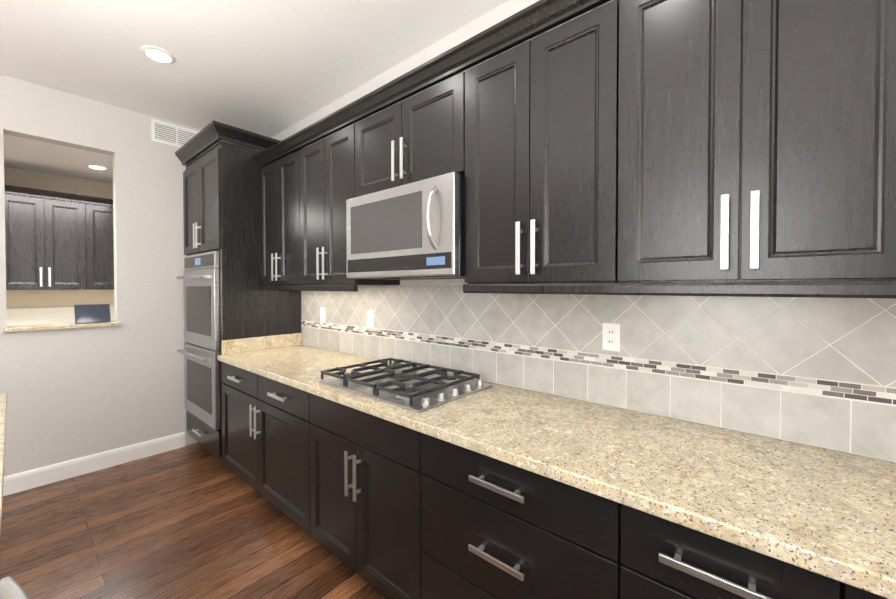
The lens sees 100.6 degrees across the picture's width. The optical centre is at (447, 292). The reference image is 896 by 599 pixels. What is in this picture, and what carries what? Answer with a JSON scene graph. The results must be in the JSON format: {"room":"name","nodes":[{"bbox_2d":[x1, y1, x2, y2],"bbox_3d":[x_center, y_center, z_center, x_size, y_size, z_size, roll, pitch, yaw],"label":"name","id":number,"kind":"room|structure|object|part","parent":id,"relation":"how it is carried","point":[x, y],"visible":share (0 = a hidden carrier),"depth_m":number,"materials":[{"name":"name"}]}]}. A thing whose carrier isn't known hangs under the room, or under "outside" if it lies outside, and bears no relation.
{"room":"kitchen","nodes":[
{"label":"kitchen","id":0,"kind":"room"},
{"bbox_2d":[4,134,112,182],"bbox_3d":[-4.774,-1.389,2.249,2.110,0.149,6.000,1,1,40],"label":"ceiling","id":1,"kind":"structure","parent":0,"point":[32,155],"depth_m":3.74,"materials":[{"name":"white paint"}]},
{"bbox_2d":[86,164,107,169],"bbox_3d":[-3.738,-1.333,3.964,0.176,0.010,0.176,1,1,40],"label":"recessed light","id":2,"kind":"object","parent":1,"relation":"in","point":[94,166],"visible":1,"depth_m":3.94,"materials":[{"name":"white"}]},
{"bbox_2d":[4,166,113,307],"bbox_3d":[-5.614,-0.050,2.985,0.100,2.850,6.000,1,1,40],"label":"wall","id":3,"kind":"structure","parent":0,"point":[48,182],"depth_m":4.24,"materials":[{"name":"beige paint"}]},
{"bbox_2d":[5,193,85,289],"bbox_3d":[-4.388,-0.515,4.040,0.383,0.972,0.627,1,1,40],"label":"wall cabinet","id":4,"kind":"object","parent":3,"relation":"attached to","point":[45,243],"visible":1,"depth_m":3.94,"materials":[{"name":"brown wood"}]},
{"bbox_3d":[-4.256,-0.162,3.932,0.035,0.200,0.080,1,1,40],"label":"handle","id":5,"kind":"part","parent":4,"relation":"part of","materials":[{"name":"silver metal"}]},
{"bbox_2d":[85,203,113,289],"bbox_3d":[-3.979,-0.522,4.519,0.383,0.972,0.627,1,1,40],"label":"wall cabinet","id":6,"kind":"object","parent":3,"relation":"attached to","point":[99,249],"visible":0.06,"depth_m":4.27,"materials":[{"name":"brown wood"}]},
{"bbox_2d":[0,74,254,475],"bbox_3d":[-3.926,-0.030,1.544,0.120,2.850,6.000,1,1,40],"label":"wall","id":7,"kind":"structure","parent":0,"point":[75,393],"depth_m":2.95,"materials":[{"name":"beige paint"}]},
{"bbox_2d":[3,321,120,332],"bbox_3d":[-2.865,0.253,2.787,0.185,0.030,0.599,1,1,40],"label":"sill","id":8,"kind":"structure","parent":7,"relation":"attached to","point":[23,328],"depth_m":2.69,"materials":[{"name":"beige stone"}]},
{"bbox_2d":[74,304,110,323],"bbox_3d":[-2.772,0.167,2.903,0.072,0.144,0.200,1,1,40],"label":"tablet","id":9,"kind":"object","parent":8,"relation":"on","point":[94,313],"visible":0.95,"depth_m":2.89,"materials":[{"name":"grey"}]},
{"bbox_2d":[3,432,184,495],"bbox_3d":[-4.083,1.334,1.275,0.014,0.130,5.360,1,1,40],"label":"baseboard","id":10,"kind":"structure","parent":7,"relation":"attached to","point":[32,478],"depth_m":2.84,"materials":[{"name":"white wood"}]},
{"bbox_2d":[151,118,198,147],"bbox_3d":[-2.368,-1.365,3.249,0.010,0.183,0.355,1,1,40],"label":"air vent","id":11,"kind":"object","parent":7,"relation":"in","point":[170,134],"visible":0.71,"depth_m":3.21,"materials":[{"name":"white metal"}]},
{"bbox_2d":[0,443,385,598],"bbox_3d":[-1.508,1.453,-0.501,10.900,0.060,6.200,1,1,40],"label":"floor","id":12,"kind":"structure","parent":0,"point":[195,521],"depth_m":2.07,"materials":[{"name":"brown wood"}]},
{"bbox_2d":[0,393,6,550],"bbox_3d":[-0.888,0.959,-0.206,4.350,0.920,1.445,1,1,40],"label":"kitchen island","id":13,"kind":"object","parent":12,"relation":"on","point":[3,406],"visible":1,"depth_m":1.19,"materials":[{"name":"beige stone"}]},
{"bbox_2d":[0,576,29,598],"bbox_3d":[-0.680,0.935,0.323,0.425,0.956,0.454,1,1,40],"label":"bar chair","id":14,"kind":"object","parent":12,"relation":"on","point":[11,587],"visible":1,"depth_m":0.57,"materials":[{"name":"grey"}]},
{"bbox_2d":[183,141,300,473],"bbox_3d":[-1.809,0.126,3.238,0.861,2.492,0.673,1,1,40],"label":"tall cabinet","id":15,"kind":"object","parent":12,"relation":"on","point":[221,197],"visible":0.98,"depth_m":2.87,"materials":[{"name":"brown wood"}]},
{"bbox_2d":[176,251,219,350],"bbox_3d":[-2.024,0.062,2.985,0.756,0.743,0.097,1,1,40],"label":"double oven","id":16,"kind":"object","parent":15,"relation":"in","point":[200,277],"visible":1,"depth_m":2.92,"materials":[{"name":"silver metal"}]},
{"bbox_3d":[-2.035,-0.119,2.969,0.676,0.024,0.063,1,1,40],"label":"handle","id":17,"kind":"part","parent":16,"relation":"part of","materials":[{"name":"silver metal"}]},
{"bbox_3d":[-2.014,0.021,2.996,0.716,0.625,0.008,1,1,40],"label":"panel","id":18,"kind":"part","parent":16,"relation":"part of","materials":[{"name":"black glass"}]},
{"bbox_2d":[177,342,219,429],"bbox_3d":[-2.024,0.732,2.994,0.756,0.582,0.097,1,1,40],"label":"double oven","id":19,"kind":"object","parent":15,"relation":"in","point":[202,381],"visible":0.96,"depth_m":2.92,"materials":[{"name":"silver metal"}]},
{"bbox_3d":[-2.035,0.502,2.978,0.676,0.024,0.063,1,1,40],"label":"handle","id":20,"kind":"part","parent":19,"relation":"part of","materials":[{"name":"silver metal"}]},
{"bbox_3d":[-2.015,0.748,3.004,0.606,0.351,0.003,1,1,40],"label":"panel","id":21,"kind":"part","parent":19,"relation":"part of","materials":[{"name":"black glass"}]},
{"bbox_3d":[-2.016,0.293,2.997,0.200,1.696,0.035,1,1,40],"label":"handle","id":22,"kind":"part","parent":15,"relation":"part of","materials":[{"name":"silver metal"}]},
{"bbox_3d":[-1.998,-0.692,3.005,0.860,0.730,0.020,1,1,40],"label":"door","id":23,"kind":"part","parent":15,"relation":"part of","materials":[{"name":"brown wood"}]},
{"bbox_3d":[-1.998,1.132,3.030,0.800,0.192,0.020,1,1,40],"label":"drawer","id":24,"kind":"part","parent":15,"relation":"part of","materials":[{"name":"brown wood"}]},
{"bbox_2d":[175,120,302,165],"bbox_3d":[-1.794,-1.171,3.195,0.952,0.100,0.689,1,1,40],"label":"crown molding","id":25,"kind":"structure","parent":15,"relation":"attached to","point":[210,135],"depth_m":2.84,"materials":[{"name":"brown wood"}]},
{"bbox_2d":[222,362,325,547],"bbox_3d":[-1.002,0.941,2.567,1.243,0.881,0.663,1,1,40],"label":"base cabinet","id":26,"kind":"object","parent":12,"relation":"on","point":[266,422],"visible":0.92,"depth_m":2.25,"materials":[{"name":"brown wood"}]},
{"bbox_3d":[-1.188,0.591,2.344,1.242,0.156,0.020,1,1,40],"label":"drawer","id":27,"kind":"part","parent":26,"relation":"part of","materials":[{"name":"brown wood"}]},
{"bbox_2d":[217,333,895,598],"bbox_3d":[0.308,0.443,1.445,4.685,0.143,0.656,1,1,40],"label":"countertop","id":28,"kind":"structure","parent":26,"relation":"on","point":[829,513],"depth_m":1.05,"materials":[{"name":"beige stone"}]},
{"bbox_2d":[317,358,492,412],"bbox_3d":[-0.234,0.440,1.908,0.760,0.058,0.524,1,1,40],"label":"cooktop","id":29,"kind":"object","parent":28,"relation":"in","point":[415,388],"visible":1,"depth_m":1.82,"materials":[{"name":"silver metal"}]},
{"bbox_3d":[0.031,0.447,1.682,0.042,0.030,0.422,1,1,40],"label":"knob","id":30,"kind":"part","parent":29,"relation":"part of","materials":[{"name":"silver metal"}]},
{"bbox_2d":[310,393,422,598],"bbox_3d":[-0.220,0.950,1.899,0.806,0.881,0.663,1,1,40],"label":"base cabinet","id":31,"kind":"object","parent":12,"relation":"on","point":[365,496],"visible":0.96,"depth_m":1.62,"materials":[{"name":"brown wood"}]},
{"bbox_3d":[-0.424,0.814,1.658,0.080,0.200,0.035,1,1,40],"label":"handle","id":32,"kind":"part","parent":31,"relation":"part of","materials":[{"name":"silver metal"}]},
{"bbox_3d":[-0.406,0.600,1.676,0.805,0.156,0.020,1,1,40],"label":"drawer","id":33,"kind":"part","parent":31,"relation":"part of","materials":[{"name":"brown wood"}]},
{"bbox_2d":[421,433,621,598],"bbox_3d":[0.358,0.957,1.405,0.706,0.881,0.663,1,1,40],"label":"base cabinet","id":34,"kind":"object","parent":12,"relation":"on","point":[492,528],"visible":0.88,"depth_m":1.16,"materials":[{"name":"brown wood"}]},
{"bbox_3d":[0.154,0.868,1.165,0.200,0.541,0.035,1,1,40],"label":"handle","id":35,"kind":"part","parent":34,"relation":"part of","materials":[{"name":"silver metal"}]},
{"bbox_2d":[620,504,839,598],"bbox_3d":[0.776,0.961,1.048,0.386,0.881,0.663,1,1,40],"label":"base cabinet","id":36,"kind":"object","parent":12,"relation":"on","point":[661,558],"visible":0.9,"depth_m":0.83,"materials":[{"name":"brown wood"}]},
{"bbox_3d":[0.590,0.987,0.831,0.385,0.582,0.020,1,1,40],"label":"door","id":37,"kind":"part","parent":36,"relation":"part of","materials":[{"name":"brown wood"}]},
{"bbox_3d":[0.599,0.764,0.783,0.272,0.322,0.035,1,1,40],"label":"handle","id":38,"kind":"part","parent":36,"relation":"part of","materials":[{"name":"silver metal"}]},
{"bbox_2d":[840,582,887,598],"bbox_3d":[1.107,0.965,0.766,0.476,0.881,0.663,1,1,40],"label":"base cabinet","id":39,"kind":"object","parent":12,"relation":"on","point":[847,591],"visible":0.03,"depth_m":0.68,"materials":[{"name":"brown wood"}]},
{"bbox_2d":[0,0,507,137],"bbox_3d":[-1.508,-1.467,-0.541,10.900,0.080,6.200,1,1,40],"label":"ceiling","id":40,"kind":"structure","parent":0,"point":[270,68],"depth_m":2.23,"materials":[{"name":"white paint"}]},
{"bbox_2d":[140,45,176,63],"bbox_3d":[-1.783,-1.460,2.294,0.176,0.010,0.176,1,1,40],"label":"recessed light","id":41,"kind":"object","parent":40,"relation":"in","point":[157,54],"visible":1,"depth_m":2.28,"materials":[{"name":"white"}]},
{"bbox_2d":[258,0,895,462],"bbox_3d":[0.473,-0.034,1.798,10.900,2.850,0.100,1,1,40],"label":"wall","id":42,"kind":"structure","parent":0,"point":[504,10],"depth_m":2.22,"materials":[{"name":"beige paint"}]},
{"bbox_2d":[260,150,302,285],"bbox_3d":[-1.148,-0.519,2.855,0.621,0.932,0.383,1,1,40],"label":"upper cabinet","id":43,"kind":"object","parent":42,"relation":"attached to","point":[280,222],"visible":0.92,"depth_m":2.71,"materials":[{"name":"brown wood"}]},
{"bbox_3d":[-1.261,-0.185,2.727,0.080,0.200,0.035,1,1,40],"label":"handle","id":44,"kind":"part","parent":43,"relation":"part of","materials":[{"name":"silver metal"}]},
{"bbox_2d":[299,124,399,284],"bbox_3d":[-0.671,-0.513,2.448,0.626,0.932,0.383,1,1,40],"label":"upper cabinet","id":45,"kind":"object","parent":42,"relation":"attached to","point":[327,175],"visible":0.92,"depth_m":2.31,"materials":[{"name":"brown wood"}]},
{"bbox_3d":[-0.784,-0.180,2.320,0.080,0.200,0.035,1,1,40],"label":"handle","id":46,"kind":"part","parent":45,"relation":"part of","materials":[{"name":"silver metal"}]},
{"bbox_3d":[-0.766,-0.508,2.336,0.625,0.913,0.020,1,1,40],"label":"door","id":47,"kind":"part","parent":45,"relation":"part of","materials":[{"name":"brown wood"}]},
{"bbox_2d":[355,71,464,197],"bbox_3d":[-0.130,-0.750,1.983,0.788,0.447,0.383,1,1,40],"label":"upper cabinet","id":48,"kind":"object","parent":42,"relation":"attached to","point":[420,136],"visible":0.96,"depth_m":1.81,"materials":[{"name":"brown wood"}]},
{"bbox_3d":[-0.243,-0.658,1.852,0.080,0.200,0.035,1,1,40],"label":"handle","id":49,"kind":"part","parent":48,"relation":"part of","materials":[{"name":"silver metal"}]},
{"bbox_2d":[346,172,464,279],"bbox_3d":[-0.158,-0.294,1.956,0.784,0.444,0.470,1,1,40],"label":"microwave","id":50,"kind":"object","parent":48,"relation":"attached to","point":[413,231],"visible":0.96,"depth_m":1.75,"materials":[{"name":"silver metal"}]},
{"bbox_3d":[-0.327,-0.336,1.870,0.549,0.258,0.003,1,1,40],"label":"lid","id":51,"kind":"part","parent":50,"relation":"part of","materials":[{"name":"grey glass"}]},
{"bbox_3d":[-0.272,-0.141,1.825,0.754,0.070,0.003,1,1,40],"label":"panel","id":52,"kind":"part","parent":50,"relation":"part of","materials":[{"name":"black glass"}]},
{"bbox_3d":[-0.070,-0.327,1.617,0.021,0.283,0.069,1,1,40],"label":"handle","id":53,"kind":"part","parent":50,"relation":"part of","materials":[{"name":"silver metal"}]},
{"bbox_2d":[465,0,618,283],"bbox_3d":[0.410,-0.501,1.525,0.624,0.932,0.383,1,1,40],"label":"upper cabinet","id":54,"kind":"object","parent":42,"relation":"attached to","point":[541,158],"visible":0.98,"depth_m":1.36,"materials":[{"name":"brown wood"}]},
{"bbox_3d":[0.297,-0.167,1.397,0.080,0.200,0.035,1,1,40],"label":"handle","id":55,"kind":"part","parent":54,"relation":"part of","materials":[{"name":"silver metal"}]},
{"bbox_2d":[301,285,895,461],"bbox_3d":[0.519,0.218,1.690,4.685,0.506,0.008,1,1,40],"label":"tile backsplash","id":56,"kind":"structure","parent":42,"relation":"attached to","point":[819,372],"depth_m":1.41,"materials":[{"name":"beige tile"}]},
{"bbox_2d":[320,307,324,321],"bbox_3d":[-1.006,0.180,2.981,0.072,0.116,0.009,1,1,40],"label":"electrical outlet","id":57,"kind":"object","parent":56,"relation":"attached to","point":[322,314],"visible":1,"depth_m":2.98,"materials":[{"name":"white plastic"}]},
{"bbox_2d":[367,310,373,326],"bbox_3d":[-0.541,0.183,2.584,0.072,0.116,0.009,1,1,40],"label":"electrical outlet","id":58,"kind":"object","parent":56,"relation":"attached to","point":[370,318],"visible":1,"depth_m":2.58,"materials":[{"name":"white plastic"}]},
{"bbox_2d":[602,322,619,351],"bbox_3d":[0.677,0.185,1.544,0.072,0.116,0.009,1,1,40],"label":"electrical outlet","id":59,"kind":"object","parent":56,"relation":"attached to","point":[610,336],"visible":1,"depth_m":1.54,"materials":[{"name":"white plastic"}]},
{"bbox_3d":[0.674,0.184,1.541,0.014,0.050,0.001,1,1,40],"label":"panel","id":60,"kind":"part","parent":59,"relation":"part of","materials":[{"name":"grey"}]},
{"bbox_2d":[617,0,895,282],"bbox_3d":[0.888,-0.495,1.117,0.626,0.932,0.383,1,1,40],"label":"upper cabinet","id":61,"kind":"object","parent":42,"relation":"attached to","point":[756,140],"visible":1,"depth_m":0.97,"materials":[{"name":"brown wood"}]},
{"bbox_3d":[0.775,-0.161,0.989,0.080,0.200,0.035,1,1,40],"label":"handle","id":62,"kind":"part","parent":61,"relation":"part of","materials":[{"name":"silver metal"}]},
{"bbox_3d":[1.377,-0.489,0.640,0.728,0.932,0.473,1,1,40],"label":"upper cabinet","id":63,"kind":"object","parent":42,"relation":"attached to","visible":0},
{"bbox_2d":[253,0,610,167],"bbox_3d":[0.389,-1.003,1.468,4.755,0.072,0.485,1,1,40],"label":"crown molding","id":64,"kind":"structure","parent":63,"relation":"attached to","point":[539,17],"depth_m":1.64,"materials":[{"name":"brown wood"}]},
{"bbox_2d":[259,281,895,298],"bbox_3d":[0.376,-0.015,1.519,4.685,0.038,0.445,1,1,40],"label":"rail","id":65,"kind":"object","parent":63,"relation":"attached to","point":[886,289],"visible":1,"depth_m":1.07,"materials":[{"name":"brown wood"}]},
{"bbox_3d":[-4.691,0.924,3.489,0.663,0.889,0.627,1,1,40],"label":"pantry","id":66,"kind":"object","parent":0,"visible":0},
{"bbox_2d":[6,305,114,325],"bbox_3d":[-4.489,0.325,3.723,0.656,0.300,2.520,1,1,40],"label":"countertop","id":67,"kind":"structure","parent":66,"relation":"on","point":[35,316],"depth_m":4.15,"materials":[{"name":"beige stone"}]},
{"bbox_3d":[-4.797,-0.509,3.561,0.383,0.972,0.627,1,1,40],"label":"wall cabinet","id":68,"kind":"object","parent":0,"visible":0},
{"bbox_2d":[4,185,112,205],"bbox_3d":[-4.463,-1.033,3.682,0.068,0.072,2.520,1,1,40],"label":"crown molding","id":69,"kind":"structure","parent":68,"relation":"attached to","point":[17,190],"depth_m":3.98,"materials":[{"name":"brown wood"}]}
]}

